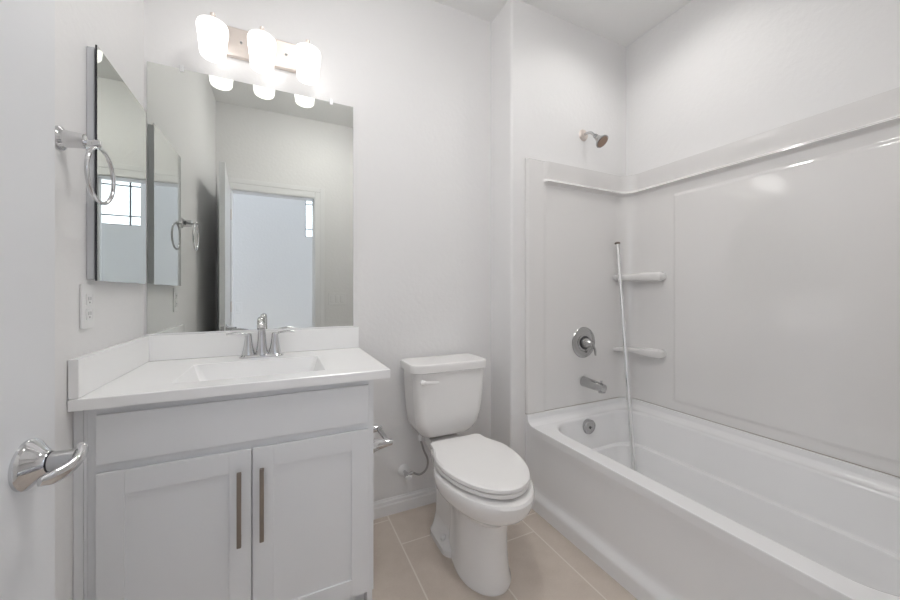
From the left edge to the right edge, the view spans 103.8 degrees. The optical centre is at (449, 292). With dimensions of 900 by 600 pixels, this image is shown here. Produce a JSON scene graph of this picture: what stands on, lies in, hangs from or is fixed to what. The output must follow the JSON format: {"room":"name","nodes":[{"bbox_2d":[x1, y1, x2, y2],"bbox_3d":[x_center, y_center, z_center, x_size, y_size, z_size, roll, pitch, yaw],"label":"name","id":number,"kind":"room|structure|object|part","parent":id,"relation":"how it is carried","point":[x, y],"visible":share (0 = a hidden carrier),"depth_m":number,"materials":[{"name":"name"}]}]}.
{"room":"bathroom","nodes":[
{"label":"bathroom","id":0,"kind":"room"},
{"bbox_2d":[55,0,143,599],"bbox_3d":[-0.925,-0.234,0.654,0.100,2.817,1.880,0,0,-26],"label":"wall","id":1,"kind":"structure","parent":0,"point":[116,26],"depth_m":0.96,"materials":[{"name":"white paint"}]},
{"bbox_2d":[55,125,115,204],"bbox_3d":[-0.955,-0.324,0.924,0.078,0.183,0.152,0,0,-26],"label":"towel ring","id":2,"kind":"object","parent":1,"relation":"attached to","point":[64,139],"visible":0.99,"depth_m":0.89,"materials":[{"name":"silver metal"}]},
{"bbox_3d":[-0.957,-0.387,0.896,0.050,0.058,0.058,0,0,-26],"label":"mounting post","id":3,"kind":"part","parent":2,"relation":"part of","materials":[{"name":"silver metal"}]},
{"bbox_2d":[80,284,94,328],"bbox_3d":[-1.034,0.040,1.008,0.009,0.125,0.074,0,0,-26],"label":"wall outlet","id":4,"kind":"object","parent":1,"relation":"attached to","point":[87,291],"visible":1,"depth_m":1.00,"materials":[{"name":"white plastic"}]},
{"bbox_2d":[86,308,92,319],"bbox_3d":[-1.031,0.062,1.009,0.003,0.032,0.032,0,0,-26],"label":"receptacle","id":5,"kind":"object","parent":4,"relation":"attached to","point":[89,311],"depth_m":1.01,"materials":[{"name":"grey plastic"}]},
{"bbox_2d":[86,294,92,304],"bbox_3d":[-1.031,0.020,1.009,0.003,0.032,0.032,0,0,-26],"label":"receptacle","id":6,"kind":"object","parent":4,"relation":"attached to","point":[89,297],"depth_m":1.01,"materials":[{"name":"grey plastic"}]},
{"bbox_2d":[87,45,145,283],"bbox_3d":[-1.116,-0.371,1.199,0.026,0.677,0.423,0,0,-26],"label":"medicine cabinet","id":7,"kind":"object","parent":1,"relation":"attached to","point":[116,231],"visible":0.98,"depth_m":1.13,"materials":[{"name":"silver metal"}]},
{"bbox_2d":[144,0,490,501],"bbox_3d":[-0.518,-0.234,1.837,1.656,2.817,0.100,0,0,-26],"label":"wall","id":8,"kind":"structure","parent":0,"point":[415,75],"depth_m":1.90,"materials":[{"name":"white paint"}]},
{"bbox_2d":[147,61,352,334],"bbox_3d":[-0.860,-0.389,1.611,0.820,1.128,0.009,0,0,-26],"label":"wall mirror","id":9,"kind":"object","parent":8,"relation":"attached to","point":[250,187],"visible":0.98,"depth_m":1.58,"materials":[{"name":"clear glass"}]},
{"bbox_2d":[146,327,358,360],"bbox_3d":[-0.851,0.228,1.610,0.858,0.104,0.018,0,0,-26],"label":"backsplash","id":10,"kind":"structure","parent":8,"relation":"attached to","point":[196,345],"depth_m":1.55,"materials":[{"name":"white stone"}]},
{"bbox_2d":[196,12,320,84],"bbox_3d":[-0.816,-1.060,1.542,0.470,0.211,0.173,0,0,-26],"label":"vanity light","id":11,"kind":"object","parent":8,"relation":"attached to","point":[217,40],"visible":1,"depth_m":1.51,"materials":[{"name":"white glass"}]},
{"bbox_3d":[-0.965,-1.026,1.436,0.111,0.142,0.111,0,0,-26],"label":"lamp shade","id":12,"kind":"part","parent":11,"relation":"part of","materials":[{"name":"white glass"}]},
{"bbox_3d":[-0.805,-1.026,1.512,0.111,0.142,0.111,0,0,-26],"label":"lamp shade","id":13,"kind":"part","parent":11,"relation":"part of","materials":[{"name":"white glass"}]},
{"bbox_3d":[-0.641,-1.026,1.591,0.111,0.142,0.111,0,0,-26],"label":"lamp shade","id":14,"kind":"part","parent":11,"relation":"part of","materials":[{"name":"white glass"}]},
{"bbox_2d":[373,486,435,519],"bbox_3d":[-0.128,1.133,1.960,0.845,0.084,0.015,0,0,-26],"label":"baseboard","id":15,"kind":"structure","parent":8,"relation":"attached to","point":[404,502],"depth_m":1.90,"materials":[{"name":"white paint"}]},
{"bbox_2d":[398,464,412,479],"bbox_3d":[-0.230,0.963,1.868,0.066,0.066,0.090,0,0,-26],"label":"water valve","id":16,"kind":"object","parent":8,"relation":"attached to","point":[403,471],"visible":1,"depth_m":1.89,"materials":[{"name":"white plastic"}]},
{"bbox_2d":[372,502,637,599],"bbox_3d":[0.311,1.215,1.181,2.785,0.080,2.000,0,0,-26],"label":"floor","id":17,"kind":"structure","parent":0,"point":[408,564],"depth_m":1.51,"materials":[{"name":"tile"}]},
{"bbox_2d":[73,379,372,599],"bbox_3d":[-0.750,0.744,1.340,0.806,0.863,0.591,0,0,-26],"label":"vanity cabinet","id":18,"kind":"object","parent":17,"relation":"on","point":[263,495],"visible":0.84,"depth_m":1.08,"materials":[{"name":"white paint"}]},
{"bbox_3d":[-0.793,0.784,1.037,0.366,0.582,0.014,0,0,-26],"label":"cabinet door","id":19,"kind":"part","parent":18,"relation":"part of","materials":[{"name":"white paint"}]},
{"bbox_2d":[67,327,389,411],"bbox_3d":[-0.729,0.289,1.360,0.860,0.228,0.574,0,0,-26],"label":"countertop","id":20,"kind":"structure","parent":18,"relation":"on","point":[147,369],"depth_m":1.28,"materials":[{"name":"white stone"}]},
{"bbox_2d":[226,316,294,358],"bbox_3d":[-0.804,0.191,1.505,0.263,0.178,0.133,0,0,-26],"label":"sink faucet","id":21,"kind":"object","parent":20,"relation":"on","point":[248,351],"visible":1,"depth_m":1.52,"materials":[{"name":"silver metal"}]},
{"bbox_3d":[-0.890,0.218,1.505,0.107,0.099,0.054,0,0,-26],"label":"tap handle","id":22,"kind":"part","parent":21,"relation":"part of","materials":[{"name":"silver metal"}]},
{"bbox_3d":[-0.803,0.185,1.504,0.054,0.166,0.130,0,0,-26],"label":"spout","id":23,"kind":"part","parent":21,"relation":"part of","materials":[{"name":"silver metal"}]},
{"bbox_3d":[-0.820,0.273,1.539,0.172,0.013,0.058,0,0,-26],"label":"plate","id":24,"kind":"part","parent":21,"relation":"part of","materials":[{"name":"silver metal"}]},
{"bbox_3d":[-0.750,0.218,1.572,0.107,0.099,0.054,0,0,-26],"label":"tap handle","id":25,"kind":"part","parent":21,"relation":"part of","materials":[{"name":"silver metal"}]},
{"bbox_3d":[-0.626,0.401,1.117,0.736,0.135,0.014,0,0,-26],"label":"drawer","id":26,"kind":"part","parent":18,"relation":"part of","materials":[{"name":"white paint"}]},
{"bbox_3d":[-0.645,0.661,1.081,0.012,0.227,0.034,0,0,-26],"label":"pull handle","id":27,"kind":"part","parent":18,"relation":"part of","materials":[{"name":"brown metal"}]},
{"bbox_3d":[-0.590,0.661,1.108,0.012,0.227,0.034,0,0,-26],"label":"pull handle","id":28,"kind":"part","parent":18,"relation":"part of","materials":[{"name":"brown metal"}]},
{"bbox_3d":[-0.460,0.784,1.197,0.366,0.582,0.014,0,0,-26],"label":"cabinet door","id":29,"kind":"part","parent":18,"relation":"part of","materials":[{"name":"white paint"}]},
{"bbox_2d":[373,425,392,453],"bbox_3d":[-0.294,0.577,1.417,0.083,0.060,0.220,0,0,-26],"label":"toilet paper holder","id":30,"kind":"object","parent":18,"relation":"attached to","point":[378,444],"visible":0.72,"depth_m":1.34,"materials":[{"name":"silver metal"}]},
{"bbox_3d":[-0.328,0.577,1.490,0.083,0.060,0.060,0,0,-26],"label":"post","id":31,"kind":"part","parent":30,"relation":"part of","materials":[{"name":"silver metal"}]},
{"bbox_3d":[-0.259,0.577,1.345,0.083,0.060,0.060,0,0,-26],"label":"post","id":32,"kind":"part","parent":30,"relation":"part of","materials":[{"name":"silver metal"}]},
{"bbox_2d":[400,353,534,596],"bbox_3d":[0.093,0.764,1.619,0.430,0.822,0.784,0,0,-26],"label":"toilet","id":33,"kind":"object","parent":17,"relation":"on","point":[484,487],"visible":1,"depth_m":1.50,"materials":[{"name":"white ceramic"}]},
{"bbox_2d":[413,441,428,475],"bbox_3d":[-0.147,0.872,1.865,0.092,0.218,0.071,0,0,-26],"label":"supply hose","id":34,"kind":"object","parent":33,"relation":"attached to","point":[421,442],"visible":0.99,"depth_m":1.89,"materials":[{"name":"grey"}]},
{"bbox_3d":[-0.099,0.440,1.718,0.095,0.028,0.025,0,0,-26],"label":"flush lever","id":35,"kind":"part","parent":33,"relation":"part of","materials":[{"name":"white ceramic"}]},
{"bbox_3d":[-0.029,0.569,1.873,0.402,0.348,0.197,0,0,-26],"label":"tank","id":36,"kind":"part","parent":33,"relation":"part of","materials":[{"name":"white ceramic"}]},
{"bbox_3d":[-0.028,0.376,1.872,0.430,0.046,0.224,0,0,-26],"label":"tank lid","id":37,"kind":"part","parent":33,"relation":"part of","materials":[{"name":"white ceramic"}]},
{"bbox_3d":[0.136,0.746,1.502,0.358,0.032,0.479,0,0,-26],"label":"seat","id":38,"kind":"part","parent":33,"relation":"part of","materials":[{"name":"white plastic"}]},
{"bbox_3d":[0.132,0.719,1.509,0.362,0.022,0.503,0,0,-26],"label":"seat lid","id":39,"kind":"part","parent":33,"relation":"part of","materials":[{"name":"white plastic"}]},
{"bbox_2d":[525,397,899,599],"bbox_3d":[1.121,0.932,1.491,0.855,0.486,1.520,0,0,-26],"label":"bathtub","id":40,"kind":"object","parent":17,"relation":"on","point":[709,510],"visible":0.94,"depth_m":1.46,"materials":[{"name":"white ceramic"}]},
{"bbox_3d":[0.824,0.797,2.093,0.088,0.088,0.045,0,0,-26],"label":"overflow plate","id":41,"kind":"part","parent":40,"relation":"part of","materials":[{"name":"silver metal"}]},
{"bbox_2d":[615,242,636,471],"bbox_3d":[1.079,0.382,2.168,0.034,1.412,0.239,0,0,-1],"label":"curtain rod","id":42,"kind":"object","parent":40,"relation":"in","point":[618,256],"visible":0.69,"depth_m":2.15,"materials":[{"name":"silver metal"}]},
{"bbox_2d":[525,87,899,477],"bbox_3d":[1.130,-0.036,1.496,0.834,1.450,1.520,0,0,-26],"label":"shower surround","id":43,"kind":"object","parent":40,"relation":"on","point":[761,271],"visible":0.98,"depth_m":1.75,"materials":[{"name":"white plastic"}]},
{"bbox_2d":[572,327,595,357],"bbox_3d":[0.837,0.309,2.146,0.190,0.190,0.069,0,0,-26],"label":"shower valve","id":44,"kind":"object","parent":43,"relation":"attached to","point":[583,340],"visible":1,"depth_m":2.15,"materials":[{"name":"grey metal"}]},
{"bbox_3d":[0.851,0.331,2.145,0.089,0.111,0.055,0,0,-26],"label":"lever","id":45,"kind":"part","parent":44,"relation":"part of","materials":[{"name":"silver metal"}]},
{"bbox_2d":[580,376,606,392],"bbox_3d":[0.858,0.553,2.108,0.062,0.072,0.159,0,0,-26],"label":"tub spout","id":46,"kind":"object","parent":43,"relation":"attached to","point":[587,382],"visible":1,"depth_m":2.08,"materials":[{"name":"grey metal"}]},
{"bbox_2d":[613,346,665,358],"bbox_3d":[1.174,0.369,2.199,0.137,0.057,0.273,0,0,-26],"label":"corner shelf","id":47,"kind":"object","parent":43,"relation":"attached to","point":[646,352],"depth_m":2.19,"materials":[{"name":"white plastic"}]},
{"bbox_2d":[613,272,665,280],"bbox_3d":[1.174,-0.095,2.199,0.137,0.058,0.273,0,0,-26],"label":"corner shelf","id":48,"kind":"object","parent":43,"relation":"attached to","point":[626,276],"depth_m":2.18,"materials":[{"name":"white plastic"}]},
{"bbox_2d":[491,0,625,460],"bbox_3d":[0.692,-0.234,2.301,0.929,2.817,0.309,0,0,-26],"label":"wall","id":49,"kind":"structure","parent":0,"point":[553,78],"depth_m":2.07,"materials":[{"name":"white paint"}]},
{"bbox_2d":[579,129,607,147],"bbox_3d":[0.870,-0.934,2.122,0.086,0.152,0.166,0,0,-26],"label":"shower","id":50,"kind":"object","parent":49,"relation":"attached to","point":[601,140],"visible":1,"depth_m":2.10,"materials":[{"name":"silver metal"}]},
{"bbox_3d":[0.850,-0.958,2.147,0.018,0.053,0.089,0,0,-26],"label":"shower arm","id":51,"kind":"part","parent":50,"relation":"part of","materials":[{"name":"silver metal"}]},
{"bbox_2d":[434,0,690,46],"bbox_3d":[0.311,-1.742,1.181,2.785,0.200,2.000,0,0,-26],"label":"ceiling","id":52,"kind":"structure","parent":0,"point":[622,22],"depth_m":2.06,"materials":[{"name":"white paint"}]},
{"bbox_2d":[626,0,899,175],"bbox_3d":[1.522,-0.234,1.761,0.100,2.817,2.000,0,0,-26],"label":"wall","id":53,"kind":"structure","parent":0,"point":[712,74],"depth_m":1.75,"materials":[{"name":"white paint"}]},
{"bbox_3d":[-0.093,-0.234,-0.056,4.384,2.817,0.120,0,0,-26],"label":"wall","id":54,"kind":"structure","parent":0,"visible":0},
{"bbox_2d":[0,0,88,599],"bbox_3d":[-0.505,0.138,0.244,0.103,2.051,0.765,0,0,-22],"label":"door","id":55,"kind":"structure","parent":54,"relation":"in","point":[30,464],"depth_m":0.53,"materials":[{"name":"white paint"}]},
{"bbox_3d":[-0.583,0.261,0.539,0.025,0.042,0.074,0,0,-9],"label":"handle lever","id":56,"kind":"part","parent":55,"relation":"part of","materials":[{"name":"silver metal"}]}
]}

